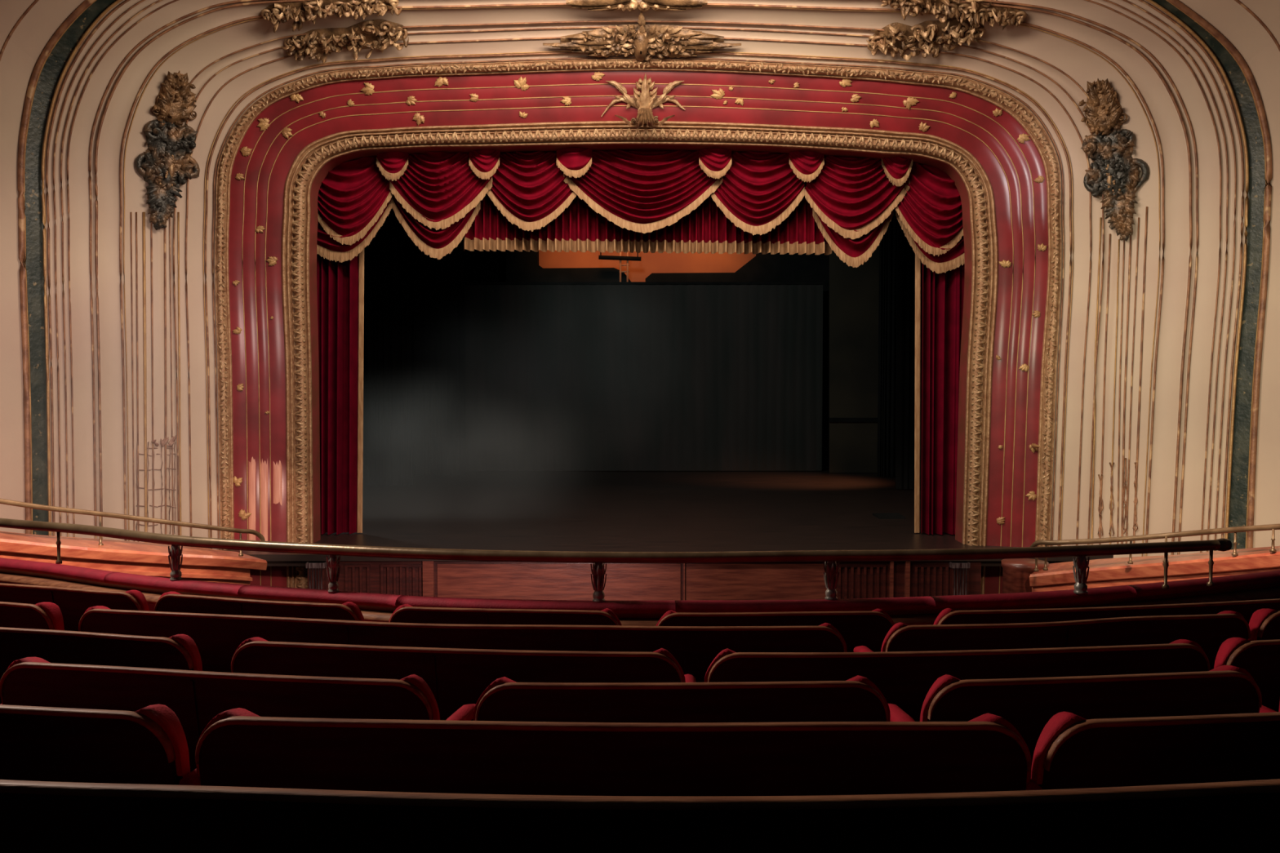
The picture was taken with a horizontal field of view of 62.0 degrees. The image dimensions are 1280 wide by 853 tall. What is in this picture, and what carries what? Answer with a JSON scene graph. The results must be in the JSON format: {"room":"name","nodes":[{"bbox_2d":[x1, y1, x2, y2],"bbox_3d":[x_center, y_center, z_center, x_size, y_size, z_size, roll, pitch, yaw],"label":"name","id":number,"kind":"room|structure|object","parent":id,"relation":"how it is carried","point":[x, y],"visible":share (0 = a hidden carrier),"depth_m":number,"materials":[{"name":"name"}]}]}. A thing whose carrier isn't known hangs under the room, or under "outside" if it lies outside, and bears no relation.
{"room":"auditorium","nodes":[
{"label":"auditorium","id":0,"kind":"room"},
{"bbox_2d":[0,33,36,533],"bbox_3d":[-10.068,-1.383,14.355,1.499,9.860,4.800,0,2,0],"label":"wall","id":1,"kind":"structure","parent":0,"point":[16,66],"depth_m":16.47,"materials":[{"name":"beige paint"}]},
{"bbox_2d":[363,240,829,465],"bbox_3d":[0.000,-4.101,38.162,21.200,11.000,0.200,0,2,0],"label":"wall","id":2,"kind":"structure","parent":0,"point":[479,266],"depth_m":38.10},
{"bbox_2d":[0,0,1279,558],"bbox_3d":[0.025,-2.273,17.492,20.054,11.253,2.856,0,2,0],"label":"wall","id":3,"kind":"structure","parent":0,"point":[1148,322],"depth_m":17.94,"materials":[{"name":"beige paint"}]},
{"bbox_2d":[136,435,176,533],"bbox_3d":[-8.333,1.021,18.360,0.687,1.733,0.102,-2,3,-43],"label":"trellis","id":4,"kind":"object","parent":3,"relation":"attached to","point":[164,442],"visible":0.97,"depth_m":18.40,"materials":[{"name":"beige paint"}]},
{"bbox_2d":[135,70,199,230],"bbox_3d":[-7.975,-4.676,18.105,1.063,2.656,0.577,-2,3,-37],"label":"cartouche","id":5,"kind":"object","parent":3,"relation":"attached to","point":[166,164],"visible":1,"depth_m":18.11,"materials":[{"name":"gold metal"}]},
{"bbox_2d":[145,182,182,230],"bbox_3d":[-8.152,-3.767,18.233,0.597,0.827,0.172,-2,3,-39],"label":"pendant","id":6,"kind":"object","parent":5,"relation":"attached to","point":[161,197],"depth_m":18.15,"materials":[{"name":"metal"}]},
{"bbox_2d":[260,0,401,32],"bbox_3d":[-5.087,-6.850,17.509,2.336,0.681,0.614,0,2,7],"label":"garland","id":7,"kind":"object","parent":3,"relation":"attached to","point":[302,11],"visible":1,"depth_m":17.46},
{"bbox_2d":[280,18,408,63],"bbox_3d":[-5.046,-6.555,18.178,2.183,0.651,0.629,0,2,0],"label":"garland","id":8,"kind":"object","parent":3,"relation":"attached to","point":[378,33],"visible":1,"depth_m":18.16},
{"bbox_2d":[565,0,707,11],"bbox_3d":[-0.054,-6.986,17.558,2.321,0.225,0.346,0,2,0],"label":"crest","id":9,"kind":"object","parent":3,"relation":"attached to","point":[592,5],"visible":1,"depth_m":17.53,"materials":[{"name":"gold metal"}]},
{"bbox_2d":[228,71,1048,594],"bbox_3d":[-0.029,-1.467,18.912,14.666,9.704,0.927,0,2,0],"label":"proscenium arch","id":10,"kind":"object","parent":3,"relation":"attached to","point":[1012,163],"depth_m":19.15,"materials":[{"name":"red paint"}]},
{"bbox_2d":[214,58,1062,550],"bbox_3d":[-0.034,-1.567,18.975,14.983,9.792,0.292,0,2,0],"label":"trim","id":11,"kind":"structure","parent":3,"relation":"attached to","point":[1012,106],"depth_m":18.84,"materials":[{"name":"gold metal"}]},
{"bbox_2d":[281,120,998,594],"bbox_3d":[-0.002,-1.054,19.497,13.010,8.945,0.312,0,2,0],"label":"trim","id":12,"kind":"structure","parent":3,"relation":"attached to","point":[295,230],"depth_m":19.35,"materials":[{"name":"gold metal"}]},
{"bbox_2d":[309,144,972,542],"bbox_3d":[0.012,-0.885,19.905,12.192,8.579,0.450,0,2,0],"label":"trim","id":13,"kind":"structure","parent":3,"relation":"attached to","point":[322,173],"depth_m":19.81,"materials":[{"name":"gold metal"}]},
{"bbox_2d":[317,155,392,245],"bbox_3d":[-5.495,-4.365,20.045,1.639,1.872,0.409,0,2,0],"label":"swag","id":14,"kind":"object","parent":13,"relation":"hanging from","point":[366,191],"visible":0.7,"depth_m":20.08,"materials":[{"name":"red fabric"}]},
{"bbox_2d":[316,196,391,262],"bbox_3d":[-5.567,-4.090,20.257,1.644,1.907,0.414,0,2,0],"label":"swag","id":15,"kind":"object","parent":14,"relation":"hanging from","point":[329,248],"visible":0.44,"depth_m":20.39,"materials":[{"name":"red fabric"}]},
{"bbox_2d":[376,151,408,181],"bbox_3d":[-4.607,-4.954,19.790,0.594,0.777,0.236,0,2,0],"label":"swag tail","id":16,"kind":"object","parent":13,"relation":"hanging from","point":[392,165],"visible":0.7,"depth_m":19.80,"materials":[{"name":"red fabric"}]},
{"bbox_2d":[389,151,492,230],"bbox_3d":[-3.755,-4.537,19.978,1.941,1.662,0.412,0,2,0],"label":"swag","id":17,"kind":"object","parent":13,"relation":"hanging from","point":[446,181],"visible":0.68,"depth_m":20.02,"materials":[{"name":"red fabric"}]},
{"bbox_2d":[391,194,479,259],"bbox_3d":[-3.900,-4.119,20.258,1.695,1.850,0.407,0,2,0],"label":"swag","id":18,"kind":"object","parent":17,"relation":"hanging from","point":[435,243],"visible":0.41,"depth_m":20.36,"materials":[{"name":"red fabric"}]},
{"bbox_2d":[468,148,499,179],"bbox_3d":[-2.899,-4.967,19.778,0.572,0.749,0.261,0,2,0],"label":"swag tail","id":19,"kind":"object","parent":13,"relation":"hanging from","point":[484,163],"visible":0.76,"depth_m":19.80,"materials":[{"name":"red fabric"}]},
{"bbox_2d":[486,151,577,231],"bbox_3d":[-2.044,-4.546,20.037,1.770,1.716,0.414,0,2,0],"label":"swag","id":20,"kind":"object","parent":13,"relation":"hanging from","point":[529,188],"visible":0.7,"depth_m":20.07,"materials":[{"name":"red fabric"}]},
{"bbox_2d":[556,146,591,177],"bbox_3d":[-1.226,-4.982,19.777,0.662,0.719,0.263,0,2,0],"label":"swag tail","id":21,"kind":"object","parent":13,"relation":"hanging from","point":[575,162],"visible":0.83,"depth_m":19.80,"materials":[{"name":"red fabric"}]},
{"bbox_2d":[563,149,723,233],"bbox_3d":[0.062,-4.527,19.980,3.012,1.763,0.406,0,2,0],"label":"swag","id":22,"kind":"object","parent":13,"relation":"hanging from","point":[643,191],"visible":0.75,"depth_m":20.02,"materials":[{"name":"red fabric"}]},
{"bbox_2d":[698,147,731,178],"bbox_3d":[1.404,-4.974,19.777,0.612,0.736,0.261,0,2,0],"label":"swag tail","id":23,"kind":"object","parent":13,"relation":"hanging from","point":[715,162],"visible":0.84,"depth_m":19.80,"materials":[{"name":"red fabric"}]},
{"bbox_2d":[711,151,804,235],"bbox_3d":[2.235,-4.498,20.047,1.780,1.771,0.400,0,2,0],"label":"swag","id":24,"kind":"object","parent":13,"relation":"hanging from","point":[759,190],"visible":0.78,"depth_m":20.08,"materials":[{"name":"red fabric"}]},
{"bbox_2d":[788,151,824,182],"bbox_3d":[3.102,-4.942,19.778,0.654,0.800,0.261,0,2,0],"label":"swag tail","id":25,"kind":"object","parent":13,"relation":"hanging from","point":[806,165],"visible":0.7,"depth_m":19.80,"materials":[{"name":"red fabric"}]},
{"bbox_2d":[804,155,910,239],"bbox_3d":[4.106,-4.430,19.983,1.981,1.794,0.418,0,2,0],"label":"swag","id":26,"kind":"object","parent":13,"relation":"hanging from","point":[846,190],"visible":0.71,"depth_m":20.03,"materials":[{"name":"red fabric"}]},
{"bbox_2d":[812,207,893,267],"bbox_3d":[4.078,-4.040,20.259,1.550,2.007,0.417,0,2,0],"label":"swag","id":27,"kind":"object","parent":26,"relation":"hanging from","point":[854,252],"visible":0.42,"depth_m":20.38,"materials":[{"name":"red fabric"}]},
{"bbox_2d":[881,156,912,186],"bbox_3d":[4.785,-4.904,19.779,0.584,0.876,0.262,0,2,0],"label":"swag tail","id":28,"kind":"object","parent":13,"relation":"hanging from","point":[897,169],"visible":0.57,"depth_m":19.81,"materials":[{"name":"red fabric"}]},
{"bbox_2d":[894,161,963,256],"bbox_3d":[5.572,-4.231,20.052,1.496,2.019,0.407,0,2,0],"label":"swag","id":29,"kind":"object","parent":13,"relation":"hanging from","point":[932,202],"visible":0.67,"depth_m":20.08,"materials":[{"name":"red fabric"}]},
{"bbox_2d":[895,210,964,273],"bbox_3d":[5.631,-3.879,20.266,1.478,1.917,0.420,0,2,0],"label":"swag","id":30,"kind":"object","parent":29,"relation":"hanging from","point":[953,258],"visible":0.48,"depth_m":20.39,"materials":[{"name":"red fabric"}]},
{"bbox_2d":[542,10,741,61],"bbox_3d":[0.049,-6.662,18.259,3.416,0.629,0.929,0,2,-5],"label":"crest","id":31,"kind":"object","parent":3,"relation":"attached to","point":[641,39],"visible":1,"depth_m":18.33,"materials":[{"name":"gold metal"}]},
{"bbox_2d":[600,73,684,128],"bbox_3d":[0.057,-5.687,18.691,1.517,1.087,0.996,0,2,0],"label":"crest","id":32,"kind":"object","parent":3,"relation":"attached to","point":[645,101],"visible":1,"depth_m":18.90,"materials":[{"name":"gold metal"}]},
{"bbox_2d":[17,0,1272,550],"bbox_3d":[0.062,-2.387,16.788,19.537,10.709,0.394,0,2,0],"label":"trim","id":33,"kind":"structure","parent":3,"relation":"attached to","point":[50,69],"depth_m":16.79,"materials":[{"name":"paint"}]},
{"bbox_2d":[866,17,985,60],"bbox_3d":[4.836,-6.546,18.058,1.961,0.566,0.730,1,2,13],"label":"garland","id":34,"kind":"object","parent":3,"relation":"attached to","point":[896,37],"visible":1,"depth_m":18.04},
{"bbox_2d":[879,0,1027,30],"bbox_3d":[5.133,-6.864,17.373,2.505,0.632,0.682,0,2,0],"label":"garland","id":35,"kind":"object","parent":3,"relation":"attached to","point":[983,13],"visible":1,"depth_m":17.42},
{"bbox_2d":[1097,474,1103,536],"bbox_3d":[8.014,1.369,18.512,0.062,1.081,0.131,-1,3,-29],"label":"knotted strapwork","id":36,"kind":"object","parent":3,"relation":"attached to","point":[1100,477],"visible":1,"depth_m":18.51,"materials":[{"name":"gold metal"}]},
{"bbox_2d":[1108,462,1114,536],"bbox_3d":[8.150,1.258,18.397,0.104,1.282,0.059,1,3,29],"label":"knotted strapwork","id":37,"kind":"object","parent":3,"relation":"attached to","point":[1112,465],"visible":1,"depth_m":18.39,"materials":[{"name":"gold metal"}]},
{"bbox_2d":[1077,78,1149,241],"bbox_3d":[8.014,-4.519,18.061,1.095,2.717,0.622,2,3,34],"label":"cartouche","id":38,"kind":"object","parent":3,"relation":"attached to","point":[1113,173],"visible":1,"depth_m":18.11,"materials":[{"name":"gold metal"}]},
{"bbox_2d":[1099,193,1137,241],"bbox_3d":[8.176,-3.587,18.195,0.595,0.845,0.145,2,3,32],"label":"pendant","id":39,"kind":"object","parent":38,"relation":"attached to","point":[1119,206],"depth_m":18.13,"materials":[{"name":"gold metal"}]},
{"bbox_2d":[1122,457,1128,533],"bbox_3d":[8.338,1.191,18.267,0.093,1.302,0.062,2,3,42],"label":"knotted strapwork","id":40,"kind":"object","parent":3,"relation":"attached to","point":[1125,459],"visible":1,"depth_m":18.27,"materials":[{"name":"brown paint"}]},
{"bbox_2d":[1133,462,1137,530],"bbox_3d":[8.445,1.197,18.146,0.068,1.171,0.098,0,2,0],"label":"knotted strapwork","id":41,"kind":"object","parent":3,"relation":"attached to","point":[1135,482],"visible":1,"depth_m":18.15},
{"bbox_2d":[0,0,1279,62],"bbox_3d":[0.007,-6.764,14.129,19.371,2.514,4.800,0,2,0],"label":"ceiling","id":42,"kind":"structure","parent":0,"point":[33,33],"depth_m":16.15,"materials":[{"name":"beige paint"}]},
{"bbox_2d":[216,465,1073,566],"bbox_3d":[0.000,1.920,28.455,21.000,0.220,19.700,0,2,0],"label":"floor","id":43,"kind":"structure","parent":0,"point":[573,511],"depth_m":24.09,"materials":[{"name":"black wood"}]},
{"bbox_2d":[316,248,364,534],"bbox_3d":[-5.999,-1.095,20.814,1.247,6.406,0.353,0,2,0],"label":"stage curtain","id":44,"kind":"object","parent":43,"relation":"on","point":[340,286],"visible":0.59,"depth_m":20.87,"materials":[{"name":"red fabric"}]},
{"bbox_2d":[364,195,413,485],"bbox_3d":[-7.174,-2.886,30.417,1.338,9.181,0.129,0,2,0],"label":"curtain","id":45,"kind":"object","parent":43,"relation":"on","point":[388,256],"visible":0.8,"depth_m":30.44,"materials":[{"name":"black fabric"}]},
{"bbox_2d":[413,237,466,475],"bbox_3d":[-6.386,-3.388,33.900,1.616,9.892,0.130,0,2,0],"label":"curtain","id":46,"kind":"object","parent":43,"relation":"on","point":[438,285],"visible":0.73,"depth_m":33.94,"materials":[{"name":"black fabric"}]},
{"bbox_2d":[464,281,822,471],"bbox_3d":[0.077,-1.662,35.562,12.030,6.304,0.100,0,2,0],"label":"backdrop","id":47,"kind":"structure","parent":43,"relation":"on","point":[560,375],"depth_m":35.56,"materials":[{"name":"black fabric"}]},
{"bbox_2d":[829,245,879,472],"bbox_3d":[7.050,-2.639,34.820,1.779,8.325,0.120,0,2,0],"label":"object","id":48,"kind":"object","parent":43,"relation":"on","point":[854,292],"visible":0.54,"depth_m":34.85,"materials":[{"name":"black fabric"}]},
{"bbox_2d":[877,208,897,476],"bbox_3d":[7.861,-3.317,33.403,0.732,9.791,0.129,0,2,0],"label":"curtain","id":49,"kind":"object","parent":43,"relation":"on","point":[888,245],"visible":0.61,"depth_m":33.42,"materials":[{"name":"black fabric"}]},
{"bbox_2d":[895,222,922,489],"bbox_3d":[7.970,-2.743,29.423,1.725,8.978,0.129,0,2,0],"label":"curtain","id":50,"kind":"object","parent":43,"relation":"on","point":[905,337],"visible":0.2,"depth_m":29.46,"materials":[{"name":"black fabric"}]},
{"bbox_2d":[914,253,964,534],"bbox_3d":[6.010,-1.095,20.814,1.269,6.406,0.353,0,2,0],"label":"stage curtain","id":51,"kind":"object","parent":43,"relation":"on","point":[943,294],"visible":0.5,"depth_m":20.81,"materials":[{"name":"red fabric"}]},
{"bbox_2d":[538,249,755,281],"bbox_3d":[0.361,-5.949,37.133,10.062,3.391,0.100,0,2,0],"label":"wall panel","id":52,"kind":"object","parent":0,"point":[650,263],"visible":0.14,"depth_m":37.09,"materials":[{"name":"orange wood"}]},
{"bbox_2d":[1246,35,1279,547],"bbox_3d":[10.091,-1.383,14.355,1.443,9.860,4.800,0,2,0],"label":"wall","id":53,"kind":"structure","parent":0,"point":[1264,67],"depth_m":16.52,"materials":[{"name":"beige paint"}]},
{"bbox_3d":[0.000,-9.320,28.935,21.200,0.200,17.800,0,2,0],"label":"ceiling","id":54,"kind":"structure","parent":0,"visible":0},
{"bbox_2d":[506,249,631,281],"bbox_3d":[-2.409,-6.827,36.396,4.298,5.337,0.500,0,2,0],"label":"black border","id":55,"kind":"object","parent":54,"relation":"hanging from","point":[521,266],"visible":0.41,"depth_m":36.21,"materials":[{"name":"black fabric"}]},
{"bbox_2d":[598,252,640,261],"bbox_3d":[-0.677,-7.532,35.716,1.432,3.940,0.140,0,2,0],"label":"batten","id":56,"kind":"object","parent":54,"relation":"hanging from","point":[637,258],"visible":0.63,"depth_m":35.73,"materials":[{"name":"black metal"}]},
{"bbox_2d":[619,250,629,281],"bbox_3d":[-0.531,-7.162,35.782,0.333,4.685,0.070,0,2,0],"label":"ladder","id":57,"kind":"object","parent":54,"relation":"hanging from","point":[620,264],"visible":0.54,"depth_m":35.83,"materials":[{"name":"orange wood"}]},
{"bbox_2d":[645,252,829,305],"bbox_3d":[3.372,-6.827,36.396,6.374,5.337,0.500,0,2,0],"label":"black border","id":58,"kind":"object","parent":54,"relation":"hanging from","point":[768,267],"visible":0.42,"depth_m":36.22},
{"bbox_3d":[0.000,1.786,3.535,12.000,0.525,10.115,0,2,0],"label":"floor","id":59,"kind":"structure","parent":0,"visible":0},
{"bbox_2d":[0,601,64,630],"bbox_3d":[-4.276,1.390,6.360,2.396,0.900,0.594,1,2,15],"label":"bench","id":60,"kind":"object","parent":59,"relation":"on","point":[42,615],"visible":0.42,"depth_m":5.83,"materials":[{"name":"red fabric"}]},
{"bbox_2d":[0,582,149,631],"bbox_3d":[-4.373,1.441,7.292,2.881,0.900,0.614,1,3,19],"label":"bench","id":61,"kind":"object","parent":59,"relation":"on","point":[73,603],"visible":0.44,"depth_m":6.74,"materials":[{"name":"red fabric"}]},
{"bbox_2d":[0,704,190,785],"bbox_3d":[-2.681,1.203,3.426,2.956,0.900,0.586,0,2,10],"label":"bench","id":62,"kind":"object","parent":59,"relation":"on","point":[147,745],"visible":0.59,"depth_m":2.95,"materials":[{"name":"red fabric"}]},
{"bbox_2d":[0,626,202,704],"bbox_3d":[-3.433,1.348,5.214,3.104,0.900,1.086,0,2,0],"label":"bench","id":63,"kind":"object","parent":59,"relation":"on","point":[179,651],"visible":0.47,"depth_m":4.77,"materials":[{"name":"red fabric"}]},
{"bbox_2d":[0,657,475,772],"bbox_3d":[-1.498,1.297,4.049,1.791,0.900,0.592,0,2,9],"label":"bench","id":64,"kind":"object","parent":59,"relation":"on","point":[196,698],"visible":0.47,"depth_m":3.77,"materials":[{"name":"red fabric"}]},
{"bbox_2d":[154,591,364,621],"bbox_3d":[-2.297,1.467,6.673,1.495,0.900,0.604,1,2,14],"label":"bench","id":65,"kind":"object","parent":59,"relation":"on","point":[169,602],"visible":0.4,"depth_m":6.37,"materials":[{"name":"red fabric"}]},
{"bbox_2d":[78,605,847,682],"bbox_3d":[-1.007,1.417,5.707,4.140,0.900,0.743,0,2,6],"label":"bench","id":66,"kind":"object","parent":59,"relation":"on","point":[217,637],"visible":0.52,"depth_m":5.33,"materials":[{"name":"red fabric"}]},
{"bbox_2d":[231,636,696,720],"bbox_3d":[-0.778,1.366,4.789,2.096,0.900,0.613,0,2,6],"label":"bench","id":67,"kind":"object","parent":59,"relation":"on","point":[456,677],"visible":0.41,"depth_m":4.50,"materials":[{"name":"red fabric"}]},
{"bbox_2d":[388,604,622,626],"bbox_3d":[-0.784,1.478,6.402,1.437,0.900,0.589,0,2,6],"label":"bench","id":68,"kind":"object","parent":59,"relation":"on","point":[406,613],"visible":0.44,"depth_m":6.11,"materials":[{"name":"red fabric"}]},
{"bbox_2d":[178,707,1031,796],"bbox_3d":[-0.108,1.215,3.135,2.326,0.900,0.642,0,2,0],"label":"bench","id":69,"kind":"object","parent":59,"relation":"on","point":[238,747],"visible":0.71,"depth_m":2.84,"materials":[{"name":"red fabric"}]},
{"bbox_2d":[0,778,1279,852],"bbox_3d":[-0.001,1.123,2.350,3.420,0.900,0.718,0,2,0],"label":"bench","id":70,"kind":"object","parent":59,"relation":"on","point":[36,816],"visible":1,"depth_m":2.02,"materials":[{"name":"brown wood"}]},
{"bbox_2d":[0,557,1279,626],"bbox_3d":[-0.897,1.462,8.715,19.275,0.900,4.159,0,2,5],"label":"parapet","id":71,"kind":"object","parent":59,"relation":"on","point":[374,607],"visible":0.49,"depth_m":6.97,"materials":[{"name":"red fabric"}]},
{"bbox_2d":[0,518,1231,602],"bbox_3d":[-1.202,0.906,7.462,10.325,0.324,1.395,0,2,10],"label":"rail","id":72,"kind":"object","parent":71,"relation":"on","point":[598,559],"visible":1,"depth_m":6.83,"materials":[{"name":"gold metal"}]},
{"bbox_2d":[472,675,890,723],"bbox_3d":[0.145,1.302,3.915,1.439,0.900,0.601,0,2,0],"label":"bench","id":73,"kind":"object","parent":59,"relation":"on","point":[855,699],"visible":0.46,"depth_m":3.63,"materials":[{"name":"red fabric"}]},
{"bbox_2d":[655,608,894,652],"bbox_3d":[0.747,1.482,6.317,1.439,0.900,0.621,0,2,0],"label":"bench","id":74,"kind":"object","parent":59,"relation":"on","point":[869,629],"visible":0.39,"depth_m":6.03,"materials":[{"name":"red fabric"}]},
{"bbox_2d":[704,639,1209,721],"bbox_3d":[1.354,1.367,4.761,2.210,0.900,0.624,0,2,-5],"label":"bench","id":75,"kind":"object","parent":59,"relation":"on","point":[904,679],"visible":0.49,"depth_m":4.46,"materials":[{"name":"red fabric"}]},
{"bbox_2d":[853,610,1250,670],"bbox_3d":[2.162,1.418,5.702,2.080,0.900,0.626,0,2,-9],"label":"bench","id":76,"kind":"object","parent":59,"relation":"on","point":[1209,632],"visible":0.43,"depth_m":5.42,"materials":[{"name":"red fabric"}]},
{"bbox_2d":[888,665,1262,778],"bbox_3d":[1.551,1.299,3.991,1.308,0.900,0.585,0,2,-7],"label":"bench","id":77,"kind":"object","parent":59,"relation":"on","point":[1028,704],"visible":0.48,"depth_m":3.71,"materials":[{"name":"red fabric"}]},
{"bbox_2d":[933,598,1279,625],"bbox_3d":[2.838,1.474,6.510,2.524,0.900,0.634,0,2,-10],"label":"bench","id":78,"kind":"object","parent":59,"relation":"on","point":[1246,608],"visible":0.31,"depth_m":6.15,"materials":[{"name":"red fabric"}]},
{"bbox_2d":[1025,711,1279,791],"bbox_3d":[2.197,1.210,3.263,2.431,0.900,0.599,0,2,-8],"label":"bench","id":79,"kind":"object","parent":59,"relation":"on","point":[1072,751],"visible":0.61,"depth_m":2.88,"materials":[{"name":"red fabric"}]},
{"bbox_2d":[1213,637,1279,711],"bbox_3d":[3.547,1.352,5.109,2.277,0.900,0.650,0,2,-11],"label":"bench","id":80,"kind":"object","parent":59,"relation":"on","point":[1260,659],"visible":0.26,"depth_m":4.64,"materials":[{"name":"red fabric"}]},
{"bbox_2d":[1248,608,1279,640],"bbox_3d":[4.267,1.399,6.157,2.300,0.900,0.626,-1,2,-13],"label":"bench","id":81,"kind":"object","parent":59,"relation":"on","point":[1264,624],"visible":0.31,"depth_m":5.64,"materials":[{"name":"red fabric"}]},
{"bbox_2d":[1259,702,1279,712],"bbox_3d":[3.112,1.290,4.210,1.751,0.900,0.586,0,2,-9],"label":"bench","id":82,"kind":"object","parent":59,"relation":"on","point":[1264,709],"visible":0.02,"depth_m":3.91,"materials":[{"name":"red fabric"}]},
{"bbox_3d":[0.000,3.594,13.963,22.000,0.150,9.600,0,2,0],"label":"floor","id":83,"kind":"structure","parent":0,"visible":0},
{"bbox_2d":[0,531,266,585],"bbox_3d":[-6.073,2.053,11.501,0.701,2.594,4.232,2,3,38],"label":"box","id":84,"kind":"object","parent":83,"relation":"on","point":[150,559],"visible":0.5,"depth_m":11.79,"materials":[{"name":"brown wood"}]},
{"bbox_2d":[0,498,265,556],"bbox_3d":[-5.928,1.011,11.343,0.412,1.172,4.074,2,3,39],"label":"rail","id":85,"kind":"object","parent":84,"relation":"on","point":[3,501],"visible":0.83,"depth_m":11.65,"materials":[{"name":"gold metal"}]},
{"bbox_2d":[242,552,1113,600],"bbox_3d":[0.000,2.768,18.552,20.000,1.115,0.200,0,2,0],"label":"stage front","id":86,"kind":"object","parent":83,"relation":"on","point":[793,580],"visible":0.61,"depth_m":18.51,"materials":[{"name":"brown wood"}]},
{"bbox_2d":[306,561,327,590],"bbox_3d":[-5.596,2.840,18.460,0.320,0.980,0.190,0,2,0],"label":"fluted pilaster","id":87,"kind":"object","parent":86,"relation":"attached to","point":[317,571],"visible":0.41,"depth_m":18.38,"materials":[{"name":"brown wood"}]},
{"bbox_2d":[948,561,970,595],"bbox_3d":[5.530,2.840,18.460,0.320,0.980,0.190,0,2,0],"label":"fluted pilaster","id":88,"kind":"object","parent":86,"relation":"attached to","point":[958,571],"visible":0.69,"depth_m":18.38,"materials":[{"name":"brown wood"}]},
{"bbox_2d":[1001,546,1279,593],"bbox_3d":[6.212,2.238,12.070,0.823,2.757,4.824,-2,3,-33],"label":"box","id":89,"kind":"object","parent":83,"relation":"on","point":[1019,575],"visible":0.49,"depth_m":12.54,"materials":[{"name":"brown wood"}]},
{"bbox_2d":[1030,524,1279,571],"bbox_3d":[6.116,1.258,11.570,0.474,1.149,4.001,-2,3,-37],"label":"rail","id":90,"kind":"object","parent":89,"relation":"on","point":[1273,527],"visible":0.8,"depth_m":12.07,"materials":[{"name":"gold metal"}]},
{"bbox_3d":[0.000,-6.322,20.453,13.200,1.480,1.000,0,2,0],"label":"lintel","id":91,"kind":"object","parent":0,"visible":0},
{"bbox_2d":[463,181,831,254],"bbox_3d":[0.128,-4.488,20.605,7.151,2.284,0.351,0,2,0],"label":"valance","id":92,"kind":"object","parent":91,"relation":"hanging from","point":[706,228],"visible":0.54,"depth_m":20.74,"materials":[{"name":"red fabric"}]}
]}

